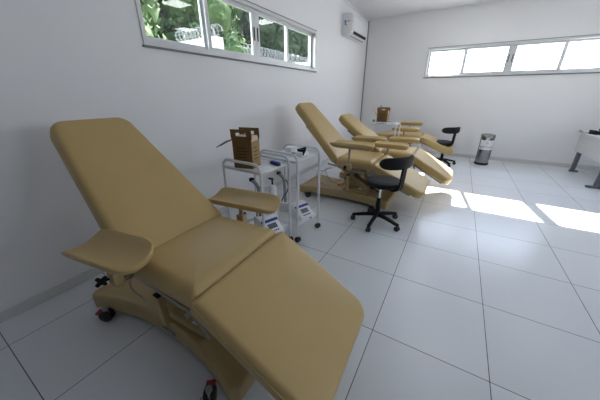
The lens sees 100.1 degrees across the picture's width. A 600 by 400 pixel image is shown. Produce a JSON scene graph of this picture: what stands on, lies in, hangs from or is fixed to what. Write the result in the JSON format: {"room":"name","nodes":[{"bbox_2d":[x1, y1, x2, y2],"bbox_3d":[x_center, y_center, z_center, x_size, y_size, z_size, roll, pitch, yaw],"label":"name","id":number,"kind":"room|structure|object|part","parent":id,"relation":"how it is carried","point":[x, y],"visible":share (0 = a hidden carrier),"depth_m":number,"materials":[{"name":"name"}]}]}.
{"room":"blood donation room","nodes":[
{"label":"blood donation room","id":0,"kind":"room"},
{"bbox_2d":[0,0,367,311],"bbox_3d":[-0.674,-1.459,3.124,0.150,2.990,9.015,13,26,28],"label":"wall","id":1,"kind":"structure","parent":0,"point":[61,60],"depth_m":1.89,"materials":[{"name":"paint"}]},
{"bbox_2d":[0,158,329,322],"bbox_3d":[-0.640,-0.074,3.588,0.012,0.075,8.865,13,26,28],"label":"baseboard","id":2,"kind":"structure","parent":1,"relation":"attached to","point":[31,302],"depth_m":1.84,"materials":[{"name":"grey tile"}]},
{"bbox_2d":[134,0,316,71],"bbox_3d":[-0.532,-2.008,3.089,0.130,0.610,2.974,13,26,28],"label":"window","id":3,"kind":"structure","parent":1,"relation":"in","point":[254,10],"depth_m":2.90,"materials":[{"name":"silver metal"}]},
{"bbox_3d":[-1.120,-1.649,2.225,0.025,0.515,0.670,13,26,28],"label":"sash","id":4,"kind":"part","parent":3,"relation":"part of","materials":[{"name":"silver metal"}]},
{"bbox_3d":[-0.734,-1.872,2.756,0.025,0.515,0.745,13,26,28],"label":"sash","id":5,"kind":"part","parent":3,"relation":"part of","materials":[{"name":"silver metal"}]},
{"bbox_3d":[-0.360,-2.113,3.331,0.025,0.515,0.710,13,26,28],"label":"sash","id":6,"kind":"part","parent":3,"relation":"part of","materials":[{"name":"clear glass"}]},
{"bbox_3d":[-0.013,-2.363,3.927,0.025,0.515,0.785,13,26,28],"label":"sash","id":7,"kind":"part","parent":3,"relation":"part of","materials":[{"name":"silver metal"}]},
{"bbox_2d":[342,13,367,42],"bbox_3d":[1.151,-3.516,5.179,0.216,0.369,0.933,13,26,28],"label":"air conditioner","id":8,"kind":"object","parent":1,"relation":"attached to","point":[354,28],"visible":1,"depth_m":4.92,"materials":[{"name":"white plastic"}]},
{"bbox_2d":[353,31,365,39],"bbox_3d":[1.236,-3.389,5.197,0.024,0.046,0.760,13,26,28],"label":"vent","id":9,"kind":"object","parent":8,"relation":"attached to","point":[358,35],"depth_m":5.19,"materials":[{"name":"black plastic"}]},
{"bbox_3d":[1.233,-3.530,5.121,0.026,0.268,0.890,13,26,28],"label":"panel","id":10,"kind":"part","parent":8,"relation":"part of","materials":[{"name":"white plastic"}]},
{"bbox_2d":[360,21,369,121],"bbox_3d":[1.637,-2.905,6.503,0.028,2.880,0.028,13,26,28],"label":"conduit pipe","id":11,"kind":"object","parent":1,"relation":"attached to","point":[368,21],"visible":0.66,"depth_m":6.33,"materials":[{"name":"grey"}]},
{"bbox_2d":[342,0,507,20],"bbox_3d":[2.092,-2.158,0.936,6.400,0.025,8.865,13,26,28],"label":"trim","id":12,"kind":"structure","parent":1,"relation":"attached to","point":[345,1],"depth_m":5.20,"materials":[{"name":"paint"}]},
{"bbox_2d":[0,149,599,399],"bbox_3d":[2.099,0.644,2.107,6.800,0.120,9.265,13,26,28],"label":"floor","id":13,"kind":"structure","parent":0,"point":[487,287],"depth_m":1.68,"materials":[{"name":"white tile"}]},
{"bbox_2d":[50,117,363,399],"bbox_3d":[-0.539,0.218,1.407,1.756,1.219,0.960,12,25,26],"label":"chair","id":14,"kind":"object","parent":13,"relation":"on","point":[244,298],"visible":1,"depth_m":1.27,"materials":[{"name":"beige leather"}]},
{"bbox_3d":[-0.928,0.381,1.194,0.029,0.057,0.082,19,29,38],"label":"clamp knob","id":15,"kind":"part","parent":14,"relation":"part of","materials":[{"name":"black plastic"}]},
{"bbox_3d":[-0.865,0.231,1.140,0.480,0.122,0.183,10,25,23],"label":"armrest","id":16,"kind":"part","parent":14,"relation":"part of","materials":[{"name":"beige leather"}]},
{"bbox_3d":[-0.831,0.333,1.242,0.158,0.197,0.079,-7,24,-15],"label":"armrest post","id":17,"kind":"part","parent":14,"relation":"part of","materials":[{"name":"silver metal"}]},
{"bbox_3d":[-0.998,-0.120,1.519,0.731,0.682,0.636,12,25,26],"label":"backrest","id":18,"kind":"part","parent":14,"relation":"part of","materials":[{"name":"beige leather"}]},
{"bbox_3d":[-0.665,0.433,1.202,0.615,0.078,0.014,12,25,26],"label":"seat rail","id":19,"kind":"part","parent":14,"relation":"part of","materials":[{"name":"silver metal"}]},
{"bbox_3d":[-0.736,0.588,1.352,0.035,0.200,0.036,12,25,26],"label":"support post","id":20,"kind":"part","parent":14,"relation":"part of","materials":[{"name":"beige plastic"}]},
{"bbox_3d":[-0.615,0.551,1.345,0.336,0.274,0.020,12,25,26],"label":"scissor arm","id":21,"kind":"part","parent":14,"relation":"part of","materials":[{"name":"beige paint"}]},
{"bbox_3d":[-0.491,0.276,1.384,0.481,0.122,0.622,12,25,26],"label":"seat","id":22,"kind":"part","parent":14,"relation":"part of","materials":[{"name":"beige leather"}]},
{"bbox_3d":[-0.432,0.890,1.218,0.044,0.014,0.034,-4,23,-9],"label":"brake lever","id":23,"kind":"part","parent":14,"relation":"part of","materials":[{"name":"red plastic"}]},
{"bbox_3d":[-0.390,0.004,1.711,0.559,0.108,0.164,11,25,24],"label":"armrest","id":24,"kind":"part","parent":14,"relation":"part of","materials":[{"name":"beige leather"}]},
{"bbox_2d":[222,151,293,239],"bbox_3d":[-0.374,0.028,2.314,0.476,0.868,0.409,14,27,31],"label":"cart","id":25,"kind":"object","parent":13,"relation":"on","point":[265,167],"visible":0.45,"depth_m":2.16,"materials":[{"name":"white metal"}]},
{"bbox_2d":[216,127,260,168],"bbox_3d":[-0.515,-0.437,2.091,0.332,0.310,0.146,7,24,16],"label":"cardboard box","id":26,"kind":"object","parent":25,"relation":"on","point":[246,148],"visible":0.95,"depth_m":2.03,"materials":[{"name":"brown cardboard"}]},
{"bbox_3d":[-0.477,-0.244,2.037,0.412,0.016,0.016,14,27,31],"label":"cross rail","id":27,"kind":"part","parent":25,"relation":"part of","materials":[{"name":"white metal"}]},
{"bbox_3d":[-0.476,0.058,2.163,0.442,0.806,0.023,14,27,31],"label":"tube frame","id":28,"kind":"part","parent":25,"relation":"part of","materials":[{"name":"white metal"}]},
{"bbox_2d":[249,177,261,224],"bbox_3d":[-0.387,0.022,2.383,0.160,0.480,0.104,13,26,28],"label":"tube sealer","id":29,"kind":"object","parent":25,"relation":"on","point":[251,179],"visible":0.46,"depth_m":2.31,"materials":[{"name":"white plastic"}]},
{"bbox_3d":[-0.408,-0.017,2.371,0.089,0.383,0.035,4,23,10],"label":"handle","id":30,"kind":"part","parent":29,"relation":"part of","materials":[{"name":"grey plastic"}]},
{"bbox_2d":[247,215,288,229],"bbox_3d":[-0.373,0.265,2.414,0.396,0.045,0.357,14,27,31],"label":"shelf","id":31,"kind":"object","parent":25,"relation":"attached to","point":[251,220],"depth_m":2.51,"materials":[{"name":"white metal"}]},
{"bbox_2d":[256,214,283,233],"bbox_3d":[-0.275,0.235,2.313,0.180,0.142,0.202,-19,29,-37],"label":"scale","id":32,"kind":"object","parent":25,"relation":"on","point":[272,222],"visible":0.66,"depth_m":2.29,"materials":[{"name":"white plastic"}]},
{"bbox_2d":[256,214,274,220],"bbox_3d":[-0.318,0.153,2.333,0.170,0.007,0.060,-19,29,-37],"label":"tray","id":33,"kind":"object","parent":32,"relation":"on","point":[268,216],"depth_m":2.32,"materials":[{"name":"white plastic"}]},
{"bbox_3d":[-0.272,-0.059,2.442,0.442,0.806,0.023,14,27,31],"label":"tube frame","id":34,"kind":"part","parent":25,"relation":"part of","materials":[{"name":"white metal"}]},
{"bbox_2d":[268,177,277,217],"bbox_3d":[-0.254,0.023,2.382,0.078,0.480,0.076,13,26,28],"label":"bottle","id":35,"kind":"object","parent":25,"relation":"on","point":[272,188],"visible":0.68,"depth_m":2.31,"materials":[{"name":"white plastic"}]},
{"bbox_2d":[270,160,280,165],"bbox_3d":[-0.214,-0.320,2.169,0.032,0.030,0.126,-17,28,-35],"label":"stapler","id":36,"kind":"object","parent":25,"relation":"on","point":[273,162],"visible":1,"depth_m":2.15,"materials":[{"name":"blue plastic"}]},
{"bbox_2d":[260,143,320,242],"bbox_3d":[-0.094,-0.099,2.597,0.506,0.883,0.404,16,28,34],"label":"cart","id":37,"kind":"object","parent":13,"relation":"on","point":[283,216],"visible":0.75,"depth_m":2.46,"materials":[{"name":"white metal"}]},
{"bbox_3d":[-0.203,-0.381,2.323,0.442,0.016,0.016,16,28,34],"label":"cross rail","id":38,"kind":"part","parent":37,"relation":"part of","materials":[{"name":"white metal"}]},
{"bbox_3d":[-0.203,-0.072,2.453,0.472,0.821,0.023,16,28,34],"label":"tube frame","id":39,"kind":"part","parent":37,"relation":"part of","materials":[{"name":"white metal"}]},
{"bbox_2d":[276,171,288,211],"bbox_3d":[-0.167,-0.093,2.710,0.160,0.440,0.104,13,26,28],"label":"tube sealer","id":40,"kind":"object","parent":37,"relation":"on","point":[283,206],"visible":0.96,"depth_m":2.71,"materials":[{"name":"white plastic"}]},
{"bbox_3d":[-0.188,-0.133,2.699,0.089,0.343,0.035,4,23,10],"label":"handle","id":41,"kind":"part","parent":40,"relation":"part of","materials":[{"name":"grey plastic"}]},
{"bbox_2d":[285,146,307,156],"bbox_3d":[-0.031,-0.474,2.426,0.230,0.086,0.122,15,27,32],"label":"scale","id":42,"kind":"object","parent":37,"relation":"on","point":[301,152],"visible":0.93,"depth_m":2.39,"materials":[{"name":"white plastic"}]},
{"bbox_2d":[292,150,307,156],"bbox_3d":[-0.002,-0.448,2.415,0.125,0.045,0.120,15,27,32],"label":"tray","id":43,"kind":"object","parent":42,"relation":"on","point":[299,153],"depth_m":2.36,"materials":[{"name":"white plastic"}]},
{"bbox_2d":[278,208,316,226],"bbox_3d":[-0.094,0.145,2.699,0.426,0.045,0.352,16,28,34],"label":"shelf","id":44,"kind":"object","parent":37,"relation":"attached to","point":[283,216],"depth_m":2.59,"materials":[{"name":"white metal"}]},
{"bbox_2d":[291,200,313,220],"bbox_3d":[0.019,0.109,2.613,0.180,0.142,0.202,-19,29,-37],"label":"scale","id":45,"kind":"object","parent":37,"relation":"on","point":[305,212],"visible":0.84,"depth_m":2.58,"materials":[{"name":"white plastic"}]},
{"bbox_2d":[291,200,304,205],"bbox_3d":[-0.024,0.027,2.633,0.170,0.007,0.060,-19,29,-37],"label":"tray","id":46,"kind":"object","parent":45,"relation":"on","point":[301,202],"depth_m":2.62,"materials":[{"name":"white plastic"}]},
{"bbox_3d":[0.014,-0.183,2.718,0.472,0.821,0.023,16,28,34],"label":"tube frame","id":47,"kind":"part","parent":37,"relation":"part of","materials":[{"name":"white metal"}]},
{"bbox_2d":[295,102,428,209],"bbox_3d":[0.764,-0.604,3.322,1.769,1.251,0.897,13,26,28],"label":"chair","id":48,"kind":"object","parent":13,"relation":"on","point":[356,164],"visible":0.9,"depth_m":3.28,"materials":[{"name":"beige leather"}]},
{"bbox_3d":[0.325,-0.967,3.493,0.711,0.711,0.636,13,26,28],"label":"backrest","id":49,"kind":"part","parent":48,"relation":"part of","materials":[{"name":"beige leather"}]},
{"bbox_3d":[0.622,-0.228,3.294,0.035,0.200,0.036,13,26,28],"label":"support post","id":50,"kind":"part","parent":48,"relation":"part of","materials":[{"name":"beige plastic"}]},
{"bbox_3d":[0.629,-0.395,3.175,0.615,0.078,0.014,13,26,28],"label":"seat rail","id":51,"kind":"part","parent":48,"relation":"part of","materials":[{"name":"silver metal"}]},
{"bbox_3d":[0.688,-0.291,3.350,0.366,0.274,0.024,13,26,28],"label":"scissor arm","id":52,"kind":"part","parent":48,"relation":"part of","materials":[{"name":"beige paint"}]},
{"bbox_3d":[0.609,-0.640,2.940,0.520,0.086,0.140,13,26,28],"label":"armrest","id":53,"kind":"part","parent":48,"relation":"part of","materials":[{"name":"beige leather"}]},
{"bbox_3d":[0.649,-0.507,3.074,0.187,0.325,0.089,-10,25,-22],"label":"armrest post","id":54,"kind":"part","parent":48,"relation":"part of","materials":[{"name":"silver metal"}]},
{"bbox_3d":[0.713,-0.270,3.299,0.406,0.274,0.020,13,26,28],"label":"scissor arm","id":55,"kind":"part","parent":48,"relation":"part of","materials":[{"name":"beige paint"}]},
{"bbox_3d":[0.812,-0.550,3.351,0.481,0.122,0.622,13,26,28],"label":"seat","id":56,"kind":"part","parent":48,"relation":"part of","materials":[{"name":"beige leather"}]},
{"bbox_3d":[1.230,-0.743,3.428,0.481,0.086,0.140,13,26,28],"label":"armrest","id":57,"kind":"part","parent":48,"relation":"part of","materials":[{"name":"beige leather"}]},
{"bbox_2d":[350,154,413,231],"bbox_3d":[0.861,-0.111,2.721,0.566,0.805,0.544,13,26,28],"label":"stool","id":58,"kind":"object","parent":13,"relation":"on","point":[381,182],"visible":1,"depth_m":2.61,"materials":[{"name":"black plastic"}]},
{"bbox_3d":[0.898,-0.190,2.688,0.380,0.062,0.380,13,26,28],"label":"seat","id":59,"kind":"part","parent":58,"relation":"part of","materials":[{"name":"black leather"}]},
{"bbox_3d":[0.982,-0.368,2.448,0.446,0.120,0.143,-12,26,-27],"label":"backrest","id":60,"kind":"part","parent":58,"relation":"part of","materials":[{"name":"black plastic"}]},
{"bbox_3d":[0.957,-0.254,2.544,0.056,0.344,0.246,-12,26,-27],"label":"arm","id":61,"kind":"part","parent":58,"relation":"part of","materials":[{"name":"black plastic"}]},
{"bbox_2d":[368,120,400,135],"bbox_3d":[1.685,-1.164,5.156,0.576,0.866,0.444,13,26,28],"label":"cart","id":62,"kind":"object","parent":13,"relation":"on","point":[392,123],"visible":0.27,"depth_m":4.91,"materials":[{"name":"white metal"}]},
{"bbox_2d":[372,105,389,121],"bbox_3d":[1.602,-1.714,5.013,0.326,0.330,0.156,13,26,28],"label":"cardboard box","id":63,"kind":"object","parent":62,"relation":"on","point":[382,115],"visible":0.96,"depth_m":4.94,"materials":[{"name":"brown cardboard"}]},
{"bbox_2d":[339,114,452,184],"bbox_3d":[1.471,-0.777,3.988,1.764,1.054,0.942,13,26,28],"label":"chair","id":64,"kind":"object","parent":13,"relation":"on","point":[435,169],"visible":0.62,"depth_m":3.77,"materials":[{"name":"beige leather"}]},
{"bbox_3d":[1.038,-1.099,4.125,0.766,0.564,0.635,13,26,28],"label":"backrest","id":65,"kind":"part","parent":64,"relation":"part of","materials":[{"name":"beige leather"}]},
{"bbox_3d":[1.025,-0.901,3.729,0.510,0.092,0.140,13,26,28],"label":"armrest","id":66,"kind":"part","parent":64,"relation":"part of","materials":[{"name":"beige leather"}]},
{"bbox_3d":[1.547,-0.754,3.938,0.481,0.122,0.622,13,26,28],"label":"seat","id":67,"kind":"part","parent":64,"relation":"part of","materials":[{"name":"beige leather"}]},
{"bbox_3d":[1.730,-1.010,4.218,0.501,0.095,0.140,13,26,28],"label":"armrest","id":68,"kind":"part","parent":64,"relation":"part of","materials":[{"name":"beige leather"}]},
{"bbox_3d":[1.770,-0.411,3.593,0.511,0.300,0.018,13,26,28],"label":"leg frame","id":69,"kind":"part","parent":64,"relation":"part of","materials":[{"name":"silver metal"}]},
{"bbox_2d":[370,121,453,154],"bbox_3d":[2.303,-1.297,5.571,1.950,0.788,0.957,13,26,28],"label":"chair","id":70,"kind":"object","parent":13,"relation":"on","point":[426,139],"visible":0.57,"depth_m":5.16,"materials":[{"name":"beige leather"}]},
{"bbox_3d":[1.854,-1.493,5.781,0.903,0.178,0.636,13,26,28],"label":"backrest","id":71,"kind":"part","parent":70,"relation":"part of","materials":[{"name":"beige leather"}]},
{"bbox_3d":[2.146,-1.438,5.108,0.542,0.098,0.145,13,26,28],"label":"armrest","id":72,"kind":"part","parent":70,"relation":"part of","materials":[{"name":"beige leather"}]},
{"bbox_3d":[2.401,-1.405,5.462,0.481,0.122,0.622,13,26,28],"label":"seat","id":73,"kind":"part","parent":70,"relation":"part of","materials":[{"name":"beige leather"}]},
{"bbox_3d":[2.540,-1.744,5.735,0.512,0.094,0.145,13,26,28],"label":"armrest","id":74,"kind":"part","parent":70,"relation":"part of","materials":[{"name":"beige leather"}]},
{"bbox_3d":[2.647,-1.076,5.096,0.538,0.239,0.018,13,26,28],"label":"leg frame","id":75,"kind":"part","parent":70,"relation":"part of","materials":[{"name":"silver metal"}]},
{"bbox_2d":[436,127,459,166],"bbox_3d":[2.965,-1.122,5.172,0.562,0.770,0.547,13,26,28],"label":"stool","id":76,"kind":"object","parent":13,"relation":"on","point":[449,130],"visible":0.76,"depth_m":4.98,"materials":[{"name":"black plastic"}]},
{"bbox_3d":[2.924,-1.178,5.154,0.380,0.062,0.380,13,26,28],"label":"seat","id":77,"kind":"part","parent":76,"relation":"part of","materials":[{"name":"black leather"}]},
{"bbox_3d":[2.985,-1.361,4.901,0.446,0.120,0.143,-9,24,-19],"label":"backrest","id":78,"kind":"part","parent":76,"relation":"part of","materials":[{"name":"black plastic"}]},
{"bbox_3d":[2.967,-1.244,5.002,0.056,0.354,0.246,-9,24,-19],"label":"arm","id":79,"kind":"part","parent":76,"relation":"part of","materials":[{"name":"black plastic"}]},
{"bbox_2d":[474,133,495,164],"bbox_3d":[3.810,-1.048,5.183,0.254,0.622,0.302,13,26,28],"label":"pedal bin","id":80,"kind":"object","parent":13,"relation":"on","point":[487,140],"visible":1,"depth_m":5.13,"materials":[{"name":"metal"}]},
{"bbox_3d":[3.822,-1.314,5.094,0.254,0.064,0.254,13,26,28],"label":"lid","id":81,"kind":"part","parent":80,"relation":"part of","materials":[{"name":"metal"}]},
{"bbox_2d":[568,131,599,188],"bbox_3d":[4.956,-0.593,3.950,0.660,0.728,1.780,13,26,28],"label":"desk","id":82,"kind":"object","parent":13,"relation":"on","point":[588,145],"visible":1,"depth_m":4.19,"materials":[{"name":"grey laminate"}]},
{"bbox_3d":[5.164,-0.861,4.626,0.130,0.700,0.060,13,26,28],"label":"leg","id":83,"kind":"part","parent":82,"relation":"part of","materials":[{"name":"grey metal"}]},
{"bbox_3d":[4.709,-0.812,4.006,0.018,0.310,1.520,13,26,28],"label":"modesty panel","id":84,"kind":"part","parent":82,"relation":"part of","materials":[{"name":"grey laminate"}]},
{"bbox_2d":[588,129,599,134],"bbox_3d":[4.991,-1.148,4.191,0.160,0.110,0.178,4,23,10],"label":"desk phone","id":85,"kind":"object","parent":82,"relation":"on","point":[595,132],"visible":1,"depth_m":4.19,"materials":[{"name":"black plastic"}]},
{"bbox_2d":[346,0,497,18],"bbox_3d":[2.092,-2.225,0.908,6.800,0.120,9.265,13,26,28],"label":"ceiling","id":86,"kind":"structure","parent":0,"point":[372,9],"depth_m":5.02,"materials":[{"name":"paint"}]},
{"bbox_2d":[361,0,599,165],"bbox_3d":[4.415,-2.287,5.071,6.400,2.990,0.150,13,26,28],"label":"wall","id":87,"kind":"structure","parent":0,"point":[531,117],"depth_m":5.25,"materials":[{"name":"paint"}]},
{"bbox_2d":[424,34,599,77],"bbox_3d":[4.145,-2.797,4.994,3.014,0.605,0.130,13,26,28],"label":"window","id":88,"kind":"structure","parent":87,"relation":"in","point":[513,45],"depth_m":4.93,"materials":[{"name":"silver metal"}]},
{"bbox_3d":[3.207,-3.026,5.537,0.705,0.510,0.025,13,26,28],"label":"sash","id":89,"kind":"part","parent":88,"relation":"part of","materials":[{"name":"silver metal"}]},
{"bbox_3d":[3.817,-2.870,5.162,0.790,0.510,0.025,13,26,28],"label":"sash","id":90,"kind":"part","parent":88,"relation":"part of","materials":[{"name":"glass"}]},
{"bbox_3d":[4.490,-2.716,4.788,0.780,0.510,0.025,13,26,28],"label":"sash","id":91,"kind":"part","parent":88,"relation":"part of","materials":[{"name":"clear glass"}]},
{"bbox_3d":[5.119,-2.587,4.477,0.675,0.510,0.025,13,26,28],"label":"sash","id":92,"kind":"part","parent":88,"relation":"part of","materials":[{"name":"clear glass"}]},
{"bbox_2d":[424,150,599,170],"bbox_3d":[4.382,-0.914,5.567,6.388,0.075,0.012,13,26,28],"label":"baseboard","id":93,"kind":"structure","parent":87,"relation":"attached to","point":[430,152],"depth_m":5.33,"materials":[{"name":"grey tile"}]},
{"label":"outside","id":94,"kind":"structure","parent":0,"visible":0},
{"bbox_3d":[-22.595,-8.182,23.917,59.840,0.250,100.000,13,26,28],"label":"ground","id":95,"kind":"structure","parent":94,"visible":0},
{"bbox_2d":[140,0,165,38],"bbox_3d":[-4.313,-3.739,6.265,3.158,5.139,3.025,13,26,28],"label":"tree","id":96,"kind":"object","parent":95,"relation":"on","point":[150,9],"visible":0.02,"depth_m":6.18,"materials":[{"name":"green plant"}]},
{"bbox_2d":[152,0,196,38],"bbox_3d":[-5.722,-7.157,9.503,5.627,8.941,5.247,13,26,28],"label":"tree","id":97,"kind":"object","parent":95,"relation":"on","point":[165,20],"visible":0.04,"depth_m":8.36,"materials":[{"name":"green plant"}]},
{"bbox_2d":[153,0,251,53],"bbox_3d":[-3.349,-5.705,9.162,3.700,6.520,3.551,13,26,28],"label":"tree","id":98,"kind":"object","parent":95,"relation":"on","point":[219,12],"visible":0.19,"depth_m":8.33,"materials":[{"name":"green plant"}]},
{"bbox_2d":[182,36,223,48],"bbox_3d":[-1.910,-1.797,5.067,1.250,2.420,0.160,13,26,28],"label":"wall","id":99,"kind":"structure","parent":95,"relation":"on","point":[217,42],"depth_m":4.36,"materials":[{"name":"white paint"}]},
{"bbox_2d":[174,24,223,41],"bbox_3d":[-1.846,-2.995,4.522,1.138,0.176,0.204,13,26,28],"label":"wire","id":100,"kind":"object","parent":99,"relation":"on","point":[213,25],"visible":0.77,"depth_m":4.54,"materials":[{"name":"grey metal"}]},
{"bbox_2d":[222,4,267,56],"bbox_3d":[-3.454,-7.913,12.215,4.444,8.235,6.018,13,26,28],"label":"tree","id":101,"kind":"object","parent":95,"relation":"on","point":[239,15],"visible":0.03,"depth_m":11.65,"materials":[{"name":"green plant"}]},
{"bbox_2d":[237,9,307,62],"bbox_3d":[-0.951,-7.258,12.920,4.028,6.476,4.104,13,26,28],"label":"tree","id":102,"kind":"object","parent":95,"relation":"on","point":[271,33],"visible":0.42,"depth_m":11.91,"materials":[{"name":"green plant"}]},
{"bbox_2d":[293,48,307,63],"bbox_3d":[-2.168,-10.476,16.871,7.810,9.362,5.458,-15,27,-32],"label":"tree","id":103,"kind":"object","parent":95,"relation":"on","point":[307,48],"visible":0.02,"depth_m":16.60,"materials":[{"name":"green plant"}]},
{"bbox_3d":[2.372,-4.901,12.462,0.160,2.420,14.600,13,26,28],"label":"wall","id":104,"kind":"structure","parent":95,"relation":"on","visible":0},
{"bbox_2d":[242,43,307,65],"bbox_3d":[1.863,-5.816,11.167,0.264,0.236,12.580,13,26,28],"label":"wire","id":105,"kind":"object","parent":104,"relation":"on","point":[247,46],"visible":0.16,"depth_m":7.29,"materials":[{"name":"grey metal"}]}
]}

